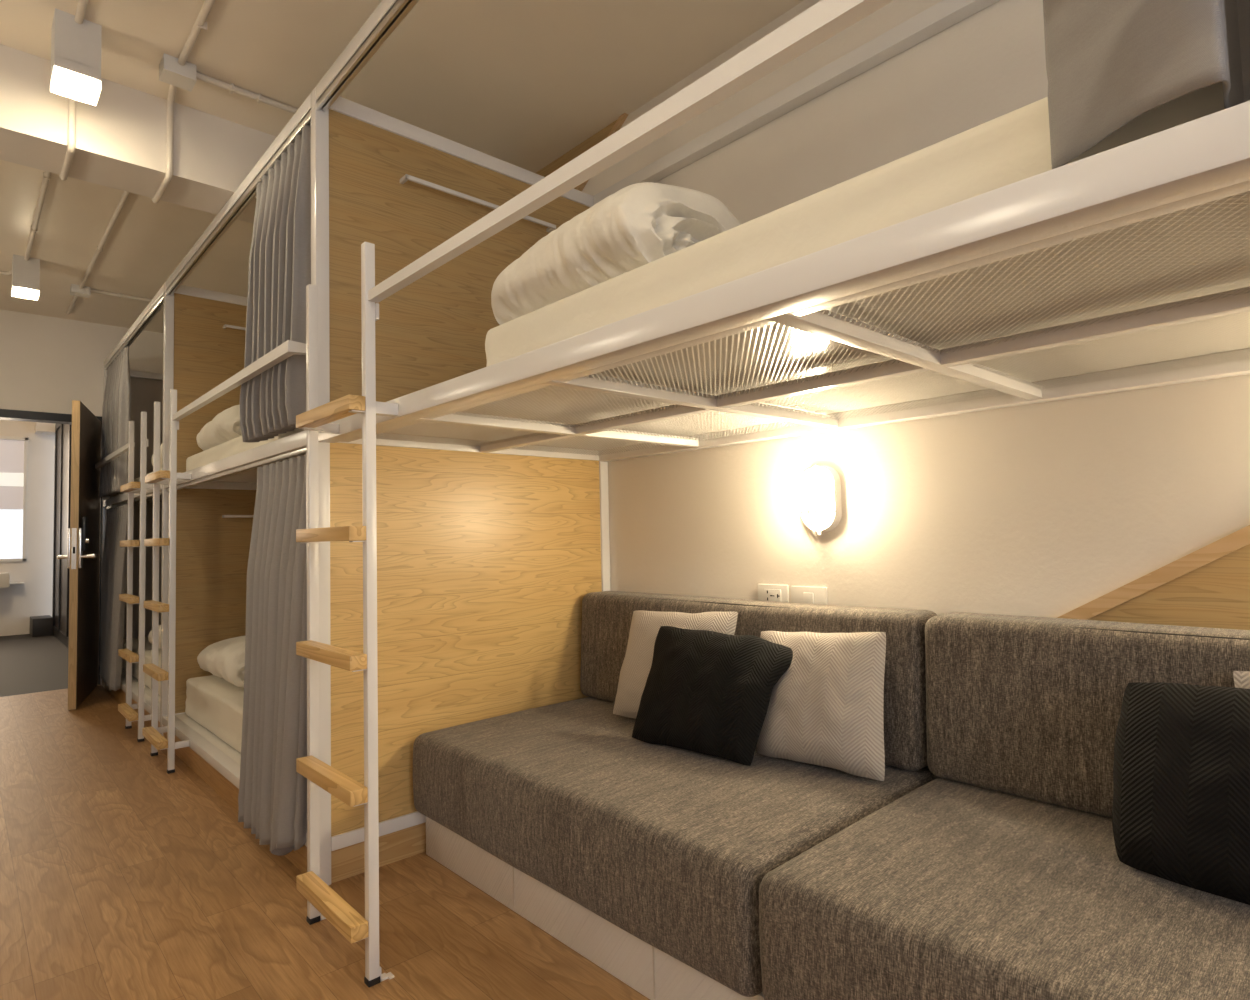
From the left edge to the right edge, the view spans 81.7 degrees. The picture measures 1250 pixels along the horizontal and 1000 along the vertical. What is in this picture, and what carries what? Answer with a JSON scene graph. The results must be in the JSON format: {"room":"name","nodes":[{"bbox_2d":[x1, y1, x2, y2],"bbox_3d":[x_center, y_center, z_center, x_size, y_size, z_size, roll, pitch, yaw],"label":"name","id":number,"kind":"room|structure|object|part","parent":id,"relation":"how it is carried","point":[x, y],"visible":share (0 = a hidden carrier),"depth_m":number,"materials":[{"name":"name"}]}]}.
{"room":"dormitory","nodes":[
{"label":"dormitory","id":0,"kind":"room"},
{"bbox_2d":[0,420,54,635],"bbox_3d":[-6.579,0.188,8.834,4.480,2.750,0.120,1,-4,-43],"label":"wall","id":1,"kind":"structure","parent":0,"point":[18,602],"depth_m":8.44,"materials":[{"name":"paint"}]},
{"bbox_2d":[0,572,23,587],"bbox_3d":[-7.045,0.900,8.068,0.520,0.165,0.300,1,-4,-43],"label":"basin","id":2,"kind":"object","parent":1,"relation":"attached to","point":[4,577],"visible":1,"depth_m":8.02,"materials":[{"name":"white ceramic"}]},
{"bbox_2d":[0,436,27,561],"bbox_3d":[-7.120,-0.013,8.260,0.440,1.440,0.050,1,-4,-43],"label":"window","id":3,"kind":"structure","parent":1,"relation":"in","point":[13,450],"depth_m":8.33,"materials":[{"name":"white glass"}]},
{"bbox_3d":[-7.121,0.390,8.252,0.370,0.565,0.010,1,-4,-43],"label":"pane","id":4,"kind":"part","parent":3,"relation":"part of","materials":[{"name":"white glass"}]},
{"bbox_3d":[-7.137,-0.294,8.285,0.370,0.805,0.010,1,-4,-43],"label":"pane","id":5,"kind":"part","parent":3,"relation":"part of","materials":[{"name":"white glass"}]},
{"bbox_2d":[34,422,55,434],"bbox_3d":[-6.381,-0.984,8.813,1.255,0.420,0.300,1,-4,-43],"label":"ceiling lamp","id":6,"kind":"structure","parent":1,"relation":"attached to","point":[40,428],"depth_m":8.34,"materials":[{"name":"paint"}]},
{"bbox_2d":[0,309,162,416],"bbox_3d":[-4.095,0.014,5.035,2.980,2.610,0.120,1,-4,-43],"label":"wall","id":7,"kind":"structure","parent":0,"point":[47,363],"depth_m":5.11,"materials":[{"name":"paint"}]},
{"bbox_2d":[0,409,101,684],"bbox_3d":[-4.186,0.352,4.918,1.060,1.928,0.132,1,-4,-43],"label":"trim","id":8,"kind":"structure","parent":7,"relation":"attached to","point":[5,414],"depth_m":5.08,"materials":[{"name":"black paint"}]},
{"bbox_2d":[52,424,71,648],"bbox_3d":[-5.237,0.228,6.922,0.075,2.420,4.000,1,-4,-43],"label":"door","id":9,"kind":"structure","parent":7,"relation":"in","point":[63,432],"depth_m":7.79,"materials":[{"name":"black wood"}]},
{"bbox_2d":[57,400,100,709],"bbox_3d":[-3.568,0.350,4.791,0.188,1.879,0.899,0,-3,-29],"label":"door","id":10,"kind":"structure","parent":7,"relation":"in","point":[83,556],"depth_m":4.57,"materials":[{"name":"brown wood"}]},
{"bbox_3d":[-3.453,0.351,4.448,0.056,0.024,0.099,0,-3,-29],"label":"handle","id":11,"kind":"part","parent":10,"relation":"part of","materials":[{"name":"silver metal"}]},
{"bbox_3d":[-3.356,0.296,4.400,0.024,0.250,0.003,0,-3,-29],"label":"lock plate","id":12,"kind":"part","parent":10,"relation":"part of","materials":[{"name":"silver metal"}]},
{"bbox_3d":[-3.347,0.352,4.519,0.066,0.024,0.119,0,-3,-29],"label":"handle","id":13,"kind":"part","parent":10,"relation":"part of","materials":[{"name":"silver metal"}]},
{"bbox_2d":[0,634,649,999],"bbox_3d":[-2.103,1.271,3.950,4.480,0.100,13.900,1,-4,-43],"label":"floor","id":14,"kind":"structure","parent":0,"point":[123,877],"depth_m":1.97,"materials":[{"name":"laminate"}]},
{"bbox_2d":[29,615,52,636],"bbox_3d":[-6.677,1.439,8.261,0.180,0.200,0.440,1,-4,-43],"label":"box","id":15,"kind":"object","parent":14,"relation":"on","point":[39,625],"visible":1,"depth_m":8.11,"materials":[{"name":"black"}]},
{"bbox_2d":[95,282,256,735],"bbox_3d":[-2.671,0.107,4.795,1.203,2.333,2.143,1,-4,-43],"label":"bunk bed","id":16,"kind":"object","parent":14,"relation":"on","point":[212,550],"visible":0.38,"depth_m":3.81,"materials":[{"name":"white paint"}]},
{"bbox_3d":[-3.752,0.178,5.219,0.040,2.285,0.044,1,-4,-43],"label":"post","id":17,"kind":"part","parent":16,"relation":"part of","materials":[{"name":"white metal"}]},
{"bbox_2d":[100,504,127,690],"bbox_3d":[-3.394,0.620,4.774,0.088,1.150,0.851,1,-4,-42],"label":"curtain","id":18,"kind":"object","parent":16,"relation":"hanging from","point":[114,562],"visible":0.99,"depth_m":4.62,"materials":[{"name":"grey fabric"}]},
{"bbox_2d":[99,346,130,496],"bbox_3d":[-3.429,-0.503,4.856,0.080,0.931,0.846,1,-4,-43],"label":"curtain","id":19,"kind":"object","parent":16,"relation":"hanging from","point":[116,409],"visible":0.93,"depth_m":4.69,"materials":[{"name":"grey fabric"}]},
{"bbox_3d":[-3.242,-0.265,4.590,0.074,0.033,1.600,1,-4,-43],"label":"guard rail","id":20,"kind":"part","parent":16,"relation":"part of","materials":[{"name":"white metal"}]},
{"bbox_3d":[-3.083,-1.042,4.525,0.045,0.045,2.100,1,-4,-43],"label":"rail","id":21,"kind":"part","parent":16,"relation":"part of","materials":[{"name":"white metal"}]},
{"bbox_2d":[118,412,152,741],"bbox_3d":[-2.570,0.390,3.811,0.122,1.668,0.389,1,-4,-43],"label":"ladder","id":22,"kind":"object","parent":16,"relation":"attached to","point":[126,709],"visible":0.91,"depth_m":3.70,"materials":[{"name":"white metal"}]},
{"bbox_3d":[-2.441,-0.070,3.729,0.057,0.028,0.026,1,-4,-43],"label":"fixing plate","id":23,"kind":"part","parent":22,"relation":"part of","materials":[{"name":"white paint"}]},
{"bbox_3d":[-3.366,0.140,5.598,1.040,2.100,0.014,1,-4,-43],"label":"grey panel","id":24,"kind":"part","parent":16,"relation":"part of","materials":[{"name":"white metal"}]},
{"bbox_2d":[118,468,161,494],"bbox_3d":[-2.677,-0.099,4.881,0.994,0.109,1.909,1,-4,-43],"label":"mattress","id":25,"kind":"object","parent":16,"relation":"on","point":[136,479],"visible":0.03,"depth_m":4.66,"materials":[{"name":"white fabric"}]},
{"bbox_2d":[151,444,161,468],"bbox_3d":[-2.652,-0.286,4.534,0.488,0.222,0.619,1,-4,-43],"label":"duvet","id":26,"kind":"object","parent":25,"relation":"on","point":[161,444],"visible":0.02,"depth_m":4.34,"materials":[{"name":"white fabric"}]},
{"bbox_2d":[122,637,160,694],"bbox_3d":[-2.649,1.054,4.824,0.993,0.188,1.907,1,-4,-43],"label":"mattress","id":27,"kind":"object","parent":16,"relation":"on","point":[135,641],"visible":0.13,"depth_m":4.61,"materials":[{"name":"white fabric"}]},
{"bbox_2d":[148,625,160,648],"bbox_3d":[-2.660,0.831,4.512,0.497,0.220,0.626,1,-4,-43],"label":"duvet","id":28,"kind":"object","parent":27,"relation":"on","point":[150,633],"visible":0.09,"depth_m":4.48,"materials":[{"name":"white fabric"}]},
{"bbox_3d":[-3.381,-0.932,5.640,1.040,0.045,0.044,1,-4,-43],"label":"cross rail","id":29,"kind":"part","parent":16,"relation":"part of","materials":[{"name":"white metal"}]},
{"bbox_3d":[-2.333,0.045,3.681,0.040,2.333,0.042,1,-4,-43],"label":"post","id":30,"kind":"part","parent":16,"relation":"part of","materials":[{"name":"white metal"}]},
{"bbox_3d":[-1.959,-1.087,4.105,1.048,0.048,0.040,1,-4,-43],"label":"cross rail","id":31,"kind":"part","parent":16,"relation":"part of","materials":[{"name":"white metal"}]},
{"bbox_3d":[-1.946,-0.578,4.079,1.048,0.973,0.022,1,-4,-43],"label":"wood panel","id":32,"kind":"part","parent":16,"relation":"part of","materials":[{"name":"brown wood"}]},
{"bbox_3d":[-1.920,0.518,4.026,1.048,1.141,0.022,1,-4,-43],"label":"wood panel","id":33,"kind":"part","parent":16,"relation":"part of","materials":[{"name":"brown wood"}]},
{"bbox_3d":[-1.935,-0.072,4.055,1.048,0.040,0.042,1,-4,-43],"label":"cross rail","id":34,"kind":"part","parent":16,"relation":"part of","materials":[{"name":"white metal"}]},
{"bbox_2d":[223,324,245,329],"bbox_3d":[-1.930,-0.925,4.073,0.597,0.014,0.046,1,-4,-43],"label":"rail","id":35,"kind":"object","parent":16,"relation":"attached to","point":[225,326],"visible":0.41,"depth_m":3.88,"materials":[{"name":"white metal"}]},
{"bbox_2d":[222,515,253,517],"bbox_3d":[-1.906,0.091,4.023,0.597,0.014,0.046,1,-4,-43],"label":"rail","id":36,"kind":"object","parent":16,"relation":"attached to","point":[223,516],"visible":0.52,"depth_m":3.85,"materials":[{"name":"white metal"}]},
{"bbox_2d":[162,87,610,884],"bbox_3d":[-1.226,-0.003,3.229,1.203,2.333,2.123,1,-4,-43],"label":"bunk bed","id":37,"kind":"object","parent":14,"relation":"on","point":[487,563],"visible":0.56,"depth_m":2.35,"materials":[{"name":"white paint"}]},
{"bbox_2d":[142,389,190,773],"bbox_3d":[-2.096,0.354,3.297,0.122,1.668,0.389,1,-4,-43],"label":"ladder","id":38,"kind":"object","parent":37,"relation":"attached to","point":[159,477],"visible":1,"depth_m":3.18,"materials":[{"name":"white metal"}]},
{"bbox_3d":[-2.206,-0.088,3.474,0.057,0.028,0.012,1,-4,-43],"label":"fixing plate","id":39,"kind":"part","parent":38,"relation":"part of","materials":[{"name":"white paint"}]},
{"bbox_3d":[-1.966,-0.106,3.215,0.057,0.028,0.026,1,-4,-43],"label":"fixing plate","id":40,"kind":"part","parent":38,"relation":"part of","materials":[{"name":"white paint"}]},
{"bbox_2d":[185,675,243,752],"bbox_3d":[-1.169,0.941,3.220,0.994,0.188,1.980,1,-4,-43],"label":"mattress","id":41,"kind":"object","parent":37,"relation":"on","point":[212,701],"visible":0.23,"depth_m":3.23,"materials":[{"name":"white fabric"}]},
{"bbox_2d":[197,636,244,687],"bbox_3d":[-1.774,0.764,3.571,0.507,0.220,0.693,1,-4,-43],"label":"duvet","id":42,"kind":"object","parent":41,"relation":"on","point":[225,659],"visible":0.42,"depth_m":3.29,"materials":[{"name":"white fabric"}]},
{"bbox_3d":[-1.638,-1.152,2.959,0.045,0.045,2.080,1,-4,-43],"label":"rail","id":43,"kind":"part","parent":37,"relation":"part of","materials":[{"name":"white metal"}]},
{"bbox_3d":[-1.452,-0.402,2.650,0.074,0.033,1.520,1,-4,-43],"label":"guard rail","id":44,"kind":"part","parent":37,"relation":"part of","materials":[{"name":"white metal"}]},
{"bbox_2d":[186,428,303,470],"bbox_3d":[-1.202,-0.211,3.284,0.996,0.109,1.998,1,-4,-43],"label":"mattress","id":45,"kind":"object","parent":37,"relation":"on","point":[234,446],"visible":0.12,"depth_m":3.14,"materials":[{"name":"white fabric"}]},
{"bbox_2d":[196,405,241,450],"bbox_3d":[-1.836,-0.348,3.655,0.508,0.223,0.644,1,-4,-43],"label":"duvet","id":46,"kind":"object","parent":45,"relation":"on","point":[224,427],"visible":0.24,"depth_m":3.37,"materials":[{"name":"white fabric"}]},
{"bbox_2d":[238,454,306,855],"bbox_3d":[-1.115,0.469,2.301,0.112,1.198,0.540,1,-4,-43],"label":"curtain","id":47,"kind":"object","parent":37,"relation":"hanging from","point":[272,797],"visible":0.91,"depth_m":2.26,"materials":[{"name":"grey fabric"}]},
{"bbox_2d":[240,125,310,441],"bbox_3d":[-1.139,-0.678,2.370,0.102,0.931,0.552,1,-4,-43],"label":"curtain","id":48,"kind":"object","parent":37,"relation":"hanging from","point":[279,275],"visible":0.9,"depth_m":2.31,"materials":[{"name":"grey fabric"}]},
{"bbox_3d":[-0.894,-0.065,2.123,0.040,2.333,0.042,1,-4,-43],"label":"post","id":49,"kind":"part","parent":37,"relation":"part of","materials":[{"name":"white metal"}]},
{"bbox_3d":[-0.469,0.997,2.439,1.048,0.039,0.040,1,-4,-43],"label":"cross rail","id":50,"kind":"part","parent":37,"relation":"part of","materials":[{"name":"white metal"}]},
{"bbox_3d":[-0.508,-0.688,2.521,1.048,0.973,0.022,1,-4,-43],"label":"wood panel","id":51,"kind":"part","parent":37,"relation":"part of","materials":[{"name":"brown wood"}]},
{"bbox_3d":[-0.520,-1.197,2.546,1.048,0.048,0.040,1,-4,-43],"label":"cross rail","id":52,"kind":"part","parent":37,"relation":"part of","materials":[{"name":"white metal"}]},
{"bbox_3d":[-0.482,0.408,2.467,1.048,1.141,0.022,1,-4,-43],"label":"wood panel","id":53,"kind":"part","parent":37,"relation":"part of","materials":[{"name":"brown wood"}]},
{"bbox_3d":[-0.496,-0.182,2.497,1.048,0.040,0.042,1,-4,-43],"label":"cross rail","id":54,"kind":"part","parent":37,"relation":"part of","materials":[{"name":"white metal"}]},
{"bbox_2d":[400,174,555,232],"bbox_3d":[-0.491,-1.023,2.513,0.597,0.014,0.046,1,-4,-43],"label":"rail","id":55,"kind":"object","parent":37,"relation":"attached to","point":[406,177],"visible":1,"depth_m":2.43,"materials":[{"name":"white metal"}]},
{"bbox_3d":[-0.094,-0.048,2.860,0.040,2.333,0.042,1,-4,-43],"label":"post","id":56,"kind":"part","parent":37,"relation":"part of","materials":[{"name":"white metal"}]},
{"bbox_2d":[316,0,1249,461],"bbox_3d":[0.408,-0.128,1.458,1.203,2.333,2.700,1,-4,-43],"label":"bunk bed","id":57,"kind":"object","parent":14,"relation":"on","point":[1135,253],"visible":0.98,"depth_m":1.18,"materials":[{"name":"white paint"}]},
{"bbox_2d":[296,242,397,986],"bbox_3d":[-0.695,0.246,1.779,0.122,1.668,0.391,1,-4,-43],"label":"ladder","id":58,"kind":"object","parent":57,"relation":"attached to","point":[322,899],"visible":1,"depth_m":1.66,"materials":[{"name":"white metal"}]},
{"bbox_3d":[-0.805,-0.195,1.956,0.057,0.028,0.012,1,-4,-43],"label":"fixing plate","id":59,"kind":"part","parent":58,"relation":"part of","materials":[{"name":"white paint"}]},
{"bbox_3d":[-0.565,-0.213,1.696,0.057,0.028,0.026,1,-4,-43],"label":"fixing plate","id":60,"kind":"part","parent":58,"relation":"part of","materials":[{"name":"white paint"}]},
{"bbox_3d":[-0.004,-1.278,1.188,0.045,0.045,2.658,1,-4,-43],"label":"rail","id":61,"kind":"part","parent":57,"relation":"part of","materials":[{"name":"white metal"}]},
{"bbox_3d":[0.164,-0.525,0.900,0.074,0.033,2.150,1,-4,-43],"label":"guard rail","id":62,"kind":"part","parent":57,"relation":"part of","materials":[{"name":"white metal"}]},
{"bbox_3d":[0.792,-1.259,1.921,0.048,0.048,2.658,1,-4,-43],"label":"rail","id":63,"kind":"part","parent":57,"relation":"part of","materials":[{"name":"white metal"}]},
{"bbox_2d":[485,82,1224,366],"bbox_3d":[0.665,-0.362,1.267,0.985,0.125,1.853,1,-4,-43],"label":"mattress","id":64,"kind":"object","parent":57,"relation":"on","point":[1014,146],"visible":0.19,"depth_m":0.96,"materials":[{"name":"white fabric"}]},
{"bbox_2d":[491,182,740,324],"bbox_3d":[0.007,-0.509,1.608,0.459,0.227,0.550,1,-4,-43],"label":"duvet","id":65,"kind":"object","parent":64,"relation":"on","point":[637,225],"visible":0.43,"depth_m":1.39,"materials":[{"name":"white fabric"}]},
{"bbox_2d":[1043,0,1249,168],"bbox_3d":[0.627,-0.814,0.516,0.100,0.924,0.648,1,-4,-43],"label":"curtain","id":66,"kind":"object","parent":57,"relation":"hanging from","point":[1109,63],"visible":0.95,"depth_m":0.66,"materials":[{"name":"grey fabric"}]},
{"bbox_2d":[413,591,1249,999],"bbox_3d":[0.538,0.657,1.546,0.850,0.766,2.652,1,-4,-43],"label":"sofa","id":67,"kind":"object","parent":14,"relation":"on","point":[984,863],"visible":0.8,"depth_m":1.48,"materials":[{"name":"grey fabric"}]},
{"bbox_2d":[613,610,737,718],"bbox_3d":[0.143,0.509,2.217,0.430,0.344,0.148,-4,-4,44],"label":"throw cushion","id":68,"kind":"object","parent":67,"relation":"on","point":[645,625],"visible":0.38,"depth_m":2.26,"materials":[{"name":"white fabric"}]},
{"bbox_2d":[413,697,937,996],"bbox_3d":[0.075,0.812,2.024,0.821,0.255,1.307,1,-4,-43],"label":"seat cushion","id":69,"kind":"object","parent":67,"relation":"on","point":[674,848],"depth_m":1.64,"materials":[{"name":"grey fabric"}]},
{"bbox_2d":[632,626,792,765],"bbox_3d":[0.224,0.519,1.965,0.460,0.309,0.170,-4,-4,39],"label":"throw cushion","id":70,"kind":"object","parent":67,"relation":"on","point":[707,692],"visible":1,"depth_m":1.92,"materials":[{"name":"black fabric"}]},
{"bbox_2d":[580,591,936,770],"bbox_3d":[0.322,0.507,2.273,0.189,0.384,1.306,1,-4,-43],"label":"cushion","id":71,"kind":"object","parent":67,"relation":"on","point":[606,615],"depth_m":1.99,"materials":[{"name":"grey fabric"}]},
{"bbox_2d":[757,631,885,780],"bbox_3d":[0.481,0.495,1.836,0.391,0.328,0.163,-4,-4,44],"label":"throw cushion","id":72,"kind":"object","parent":67,"relation":"on","point":[826,710],"visible":0.9,"depth_m":1.76,"materials":[{"name":"white fabric"}]},
{"bbox_2d":[759,777,1249,999],"bbox_3d":[0.975,0.744,1.049,0.822,0.256,1.341,1,-4,-43],"label":"seat cushion","id":73,"kind":"object","parent":67,"relation":"on","point":[938,888],"depth_m":1.15,"materials":[{"name":"grey fabric"}]},
{"bbox_2d":[925,612,1249,817],"bbox_3d":[1.221,0.438,1.298,0.188,0.383,1.340,1,-4,-43],"label":"cushion","id":74,"kind":"object","parent":67,"relation":"on","point":[1025,710],"depth_m":1.54,"materials":[{"name":"grey fabric"}]},
{"bbox_2d":[1112,682,1249,904],"bbox_3d":[1.017,0.468,1.126,0.194,0.312,0.446,1,-4,-37],"label":"throw cushion","id":75,"kind":"object","parent":67,"relation":"on","point":[1181,805],"visible":1,"depth_m":1.18,"materials":[{"name":"black fabric"}]},
{"bbox_2d":[1233,671,1249,688],"bbox_3d":[1.206,0.447,1.108,0.108,0.319,0.414,1,-4,-45],"label":"throw cushion","id":76,"kind":"object","parent":67,"relation":"on","point":[1241,678],"visible":0.32,"depth_m":1.28,"materials":[{"name":"white fabric"}]},
{"bbox_2d":[0,0,803,332],"bbox_3d":[-1.046,-1.571,1.835,3.080,0.100,9.070,1,-4,-43],"label":"ceiling","id":77,"kind":"structure","parent":0,"point":[520,83],"depth_m":2.55,"materials":[{"name":"paint"}]},
{"bbox_2d":[0,269,11,274],"bbox_3d":[-3.766,-1.341,3.979,0.691,0.022,0.238,1,-4,-43],"label":"conduit","id":78,"kind":"object","parent":77,"relation":"attached to","point":[10,271],"visible":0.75,"depth_m":4.23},
{"bbox_2d":[12,254,39,295],"bbox_3d":[-3.382,-1.254,4.076,0.117,0.206,0.117,1,-4,-43],"label":"ceiling lamp","id":79,"kind":"object","parent":77,"relation":"attached to","point":[25,274],"visible":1,"depth_m":4.04,"materials":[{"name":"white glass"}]},
{"bbox_3d":[-3.380,-1.173,4.072,0.084,0.038,0.084,1,-4,-43],"label":"bulb","id":80,"kind":"part","parent":79,"relation":"part of","materials":[{"name":"white glass"}]},
{"bbox_2d":[24,90,76,260],"bbox_3d":[-2.544,-1.272,3.170,0.028,0.298,2.350,1,-4,-43],"label":"conduit","id":81,"kind":"object","parent":77,"relation":"attached to","point":[71,143],"visible":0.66,"depth_m":2.55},
{"bbox_2d":[66,296,78,313],"bbox_3d":[-3.638,-1.305,4.766,0.022,0.022,0.590,1,-4,-43],"label":"conduit","id":82,"kind":"object","parent":77,"relation":"attached to","point":[75,298],"visible":0.66,"depth_m":4.80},
{"bbox_2d":[51,8,101,97],"bbox_3d":[-1.719,-1.381,2.261,0.117,0.206,0.117,1,-4,-43],"label":"ceiling lamp","id":83,"kind":"object","parent":77,"relation":"attached to","point":[75,47],"visible":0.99,"depth_m":2.23,"materials":[{"name":"paint"}]},
{"bbox_3d":[-1.717,-1.301,2.258,0.084,0.038,0.084,1,-4,-43],"label":"bulb","id":84,"kind":"part","parent":83,"relation":"part of","materials":[{"name":"white glass"}]},
{"bbox_2d":[70,284,90,297],"bbox_3d":[-3.410,-1.309,4.523,0.097,0.051,0.081,1,-4,-43],"label":"junction box","id":85,"kind":"object","parent":77,"relation":"attached to","point":[75,290],"visible":0.99,"depth_m":4.50,"materials":[{"name":"paint"}]},
{"bbox_3d":[-3.410,-1.286,4.522,0.097,0.003,0.081,1,-4,-43],"label":"lid","id":86,"kind":"part","parent":85,"relation":"part of","materials":[{"name":"white plastic"}]},
{"bbox_2d":[74,0,87,23],"bbox_3d":[-0.139,-1.593,0.552,0.026,0.025,4.556,1,-4,-43],"label":"conduit","id":87,"kind":"object","parent":77,"relation":"attached to","point":[82,4],"visible":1,"depth_m":2.17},
{"bbox_2d":[91,289,151,301],"bbox_3d":[-2.897,-1.311,4.980,1.274,0.025,0.026,1,-4,-42],"label":"conduit","id":88,"kind":"object","parent":77,"relation":"attached to","point":[119,295],"visible":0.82,"depth_m":4.65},
{"bbox_2d":[79,85,176,288],"bbox_3d":[-2.460,-1.258,3.489,0.042,0.298,2.726,1,-4,-43],"label":"conduit","id":89,"kind":"object","parent":77,"relation":"attached to","point":[165,183],"visible":0.7,"depth_m":2.67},
{"bbox_2d":[0,44,275,223],"bbox_3d":[-1.825,-1.324,2.676,2.880,0.275,0.255,1,-4,-43],"label":"beam","id":90,"kind":"structure","parent":77,"relation":"attached to","point":[121,132],"depth_m":2.58,"materials":[{"name":"paint"}]},
{"bbox_2d":[159,53,196,91],"bbox_3d":[-1.520,-1.452,2.455,0.097,0.056,0.081,1,-4,-43],"label":"junction box","id":91,"kind":"object","parent":77,"relation":"attached to","point":[171,72],"visible":0.99,"depth_m":2.44,"materials":[{"name":"paint"}]},
{"bbox_3d":[-1.520,-1.426,2.454,0.097,0.003,0.081,1,-4,-43],"label":"lid","id":92,"kind":"part","parent":91,"relation":"part of","materials":[{"name":"white plastic"}]},
{"bbox_2d":[178,0,215,65],"bbox_3d":[0.068,-1.588,0.756,0.033,0.025,4.575,1,-4,-43],"label":"conduit","id":93,"kind":"object","parent":77,"relation":"attached to","point":[200,24],"visible":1,"depth_m":2.26,"materials":[{"name":"white plastic"}]},
{"bbox_2d":[196,72,297,113],"bbox_3d":[-1.012,-1.456,2.926,1.290,0.025,0.029,1,-4,-43],"label":"conduit","id":94,"kind":"object","parent":77,"relation":"attached to","point":[231,88],"visible":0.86,"depth_m":2.59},
{"bbox_2d":[582,0,1249,617],"bbox_3d":[0.089,-0.194,2.785,0.120,2.610,9.070,1,-4,-43],"label":"wall","id":95,"kind":"structure","parent":0,"point":[1052,508],"depth_m":1.94,"materials":[{"name":"paint"}]},
{"bbox_2d":[536,119,617,188],"bbox_3d":[-0.242,-1.324,3.074,0.012,0.310,0.695,1,-4,-43],"label":"trim","id":96,"kind":"structure","parent":95,"relation":"attached to","point":[602,134],"depth_m":3.03,"materials":[{"name":"brown wood"}]},
{"bbox_2d":[576,113,627,190],"bbox_3d":[-0.157,-1.331,2.976,0.020,0.310,0.495,1,-4,-43],"label":"trim","id":97,"kind":"structure","parent":95,"relation":"attached to","point":[622,118],"depth_m":2.84,"materials":[{"name":"brown wood"}]},
{"bbox_2d":[758,584,788,601],"bbox_3d":[0.465,0.304,2.269,0.011,0.077,0.114,1,-4,-43],"label":"wall socket","id":98,"kind":"object","parent":95,"relation":"attached to","point":[766,592],"visible":0.7,"depth_m":2.26,"materials":[{"name":"white plastic"}]},
{"bbox_2d":[791,586,827,604],"bbox_3d":[0.553,0.298,2.173,0.012,0.075,0.123,1,-4,-43],"label":"wall switch","id":99,"kind":"object","parent":95,"relation":"attached to","point":[799,594],"visible":0.56,"depth_m":2.17,"materials":[{"name":"white plastic"}]},
{"bbox_2d":[797,465,841,534],"bbox_3d":[0.558,-0.001,2.119,0.088,0.208,0.120,1,-4,-43],"label":"wall lamp","id":100,"kind":"object","parent":95,"relation":"attached to","point":[819,486],"visible":1,"depth_m":2.09,"materials":[{"name":"white plastic"}]},
{"bbox_2d":[799,467,832,526],"bbox_3d":[0.550,-0.009,2.112,0.044,0.176,0.100,1,-4,-43],"label":"diffuser","id":101,"kind":"object","parent":100,"relation":"attached to","point":[816,484],"depth_m":2.09,"materials":[{"name":"beige"}]},
{"bbox_2d":[1057,525,1249,619],"bbox_3d":[1.322,-0.013,1.342,0.016,0.798,1.300,1,-4,-43],"label":"trim","id":102,"kind":"structure","parent":95,"relation":"attached to","point":[1232,542],"depth_m":1.52,"materials":[{"name":"brown wood"}]},
{"bbox_2d":[1088,544,1249,629],"bbox_3d":[1.346,0.116,1.321,0.006,0.987,1.250,1,-4,-43],"label":"wall panel","id":103,"kind":"object","parent":95,"relation":"attached to","point":[1216,594],"depth_m":1.49,"materials":[{"name":"brown wood"}]}
]}

